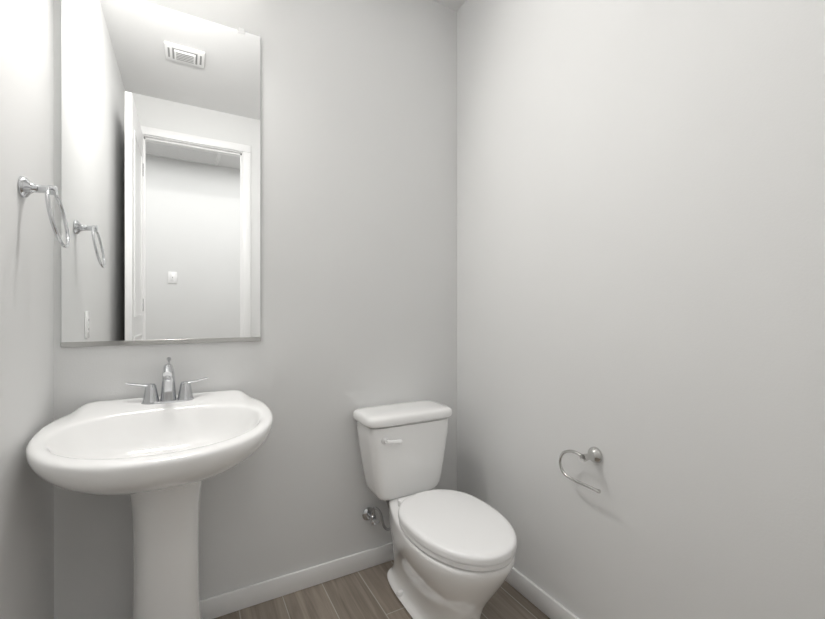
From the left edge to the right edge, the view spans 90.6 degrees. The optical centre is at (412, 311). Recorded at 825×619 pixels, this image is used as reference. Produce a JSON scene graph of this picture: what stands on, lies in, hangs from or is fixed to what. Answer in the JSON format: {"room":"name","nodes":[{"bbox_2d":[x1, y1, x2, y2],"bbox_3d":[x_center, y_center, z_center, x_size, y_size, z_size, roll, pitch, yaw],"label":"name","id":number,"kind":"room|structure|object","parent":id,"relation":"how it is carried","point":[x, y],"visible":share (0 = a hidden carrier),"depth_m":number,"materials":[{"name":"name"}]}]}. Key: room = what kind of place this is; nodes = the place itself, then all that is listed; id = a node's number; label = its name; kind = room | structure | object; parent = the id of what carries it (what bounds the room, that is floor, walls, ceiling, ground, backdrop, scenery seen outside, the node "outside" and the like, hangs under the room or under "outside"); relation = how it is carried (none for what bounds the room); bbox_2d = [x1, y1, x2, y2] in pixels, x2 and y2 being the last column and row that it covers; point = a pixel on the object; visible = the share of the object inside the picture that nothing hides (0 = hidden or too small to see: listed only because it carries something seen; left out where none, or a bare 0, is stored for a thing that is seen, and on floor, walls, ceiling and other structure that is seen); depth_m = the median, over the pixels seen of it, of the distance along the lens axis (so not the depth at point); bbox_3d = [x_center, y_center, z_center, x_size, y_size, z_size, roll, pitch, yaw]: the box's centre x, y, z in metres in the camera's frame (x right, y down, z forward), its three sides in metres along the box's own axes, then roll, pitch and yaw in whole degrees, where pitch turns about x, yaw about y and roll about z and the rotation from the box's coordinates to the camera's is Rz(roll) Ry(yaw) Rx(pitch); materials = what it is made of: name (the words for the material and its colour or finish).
{"room":"bathroom","nodes":[
{"label":"bathroom","id":0,"kind":"room"},
{"bbox_2d":[0,0,53,618],"bbox_3d":[-0.799,-0.194,0.530,0.120,2.728,1.780,0,0,-29],"label":"wall","id":1,"kind":"structure","parent":0,"point":[26,306],"depth_m":1.10,"materials":[{"name":"paint"}]},
{"bbox_2d":[18,176,69,247],"bbox_3d":[-0.990,-0.267,1.098,0.092,0.182,0.165,0,0,-29],"label":"towel ring","id":2,"kind":"object","parent":1,"relation":"attached to","point":[27,187],"visible":1,"depth_m":1.08,"materials":[{"name":"silver metal"}]},
{"bbox_2d":[54,0,456,618],"bbox_3d":[-0.502,-0.194,1.779,1.846,2.728,0.120,0,0,-29],"label":"wall","id":3,"kind":"structure","parent":0,"point":[358,204],"depth_m":1.76,"materials":[{"name":"paint"}]},
{"bbox_2d":[61,0,260,346],"bbox_3d":[-0.883,-0.501,1.491,0.621,1.234,0.010,0,0,-29],"label":"mirror","id":4,"kind":"object","parent":3,"relation":"attached to","point":[160,153],"visible":1,"depth_m":1.47,"materials":[{"name":"grey mirror"}]},
{"bbox_2d":[200,542,392,618],"bbox_3d":[-0.475,1.130,1.715,1.560,0.080,0.017,0,0,-29],"label":"baseboard","id":5,"kind":"structure","parent":3,"relation":"attached to","point":[213,607],"depth_m":1.70,"materials":[{"name":"paint"}]},
{"bbox_2d":[214,560,549,618],"bbox_3d":[0.320,1.200,0.399,4.740,0.060,3.330,0,0,-29],"label":"floor","id":6,"kind":"structure","parent":0,"point":[368,593],"depth_m":1.64,"materials":[{"name":"brown wood"}]},
{"bbox_2d":[26,357,272,618],"bbox_3d":[-0.756,0.665,1.250,0.626,1.009,0.539,0,0,-29],"label":"pedestal sink","id":7,"kind":"object","parent":6,"relation":"on","point":[154,456],"visible":1,"depth_m":1.27,"materials":[{"name":"white ceramic"}]},
{"bbox_2d":[353,400,516,618],"bbox_3d":[0.090,0.798,1.591,0.422,0.743,0.772,0,0,-29],"label":"toilet","id":8,"kind":"object","parent":6,"relation":"on","point":[453,554],"visible":1,"depth_m":1.54,"materials":[{"name":"white ceramic"}]},
{"bbox_2d":[432,0,466,10],"bbox_3d":[0.320,-1.588,0.399,4.740,0.060,3.330,0,0,-29],"label":"ceiling","id":9,"kind":"structure","parent":0,"point":[455,5],"depth_m":2.06,"materials":[{"name":"paint"}]},
{"bbox_2d":[457,0,824,618],"bbox_3d":[0.712,-0.194,1.364,0.120,2.728,1.780,0,0,-29],"label":"wall","id":10,"kind":"structure","parent":0,"point":[641,245],"depth_m":1.24,"materials":[{"name":"paint"}]},
{"bbox_2d":[505,567,578,618],"bbox_3d":[0.652,1.130,1.331,0.017,0.080,1.780,0,0,-29],"label":"baseboard","id":11,"kind":"structure","parent":10,"relation":"attached to","point":[539,598],"depth_m":1.61,"materials":[{"name":"paint"}]},
{"bbox_2d":[559,447,602,493],"bbox_3d":[0.584,0.524,1.400,0.068,0.126,0.167,0,0,-29],"label":"toilet paper holder","id":12,"kind":"object","parent":10,"relation":"attached to","point":[594,454],"visible":1,"depth_m":1.38,"materials":[{"name":"silver metal"}]}
]}

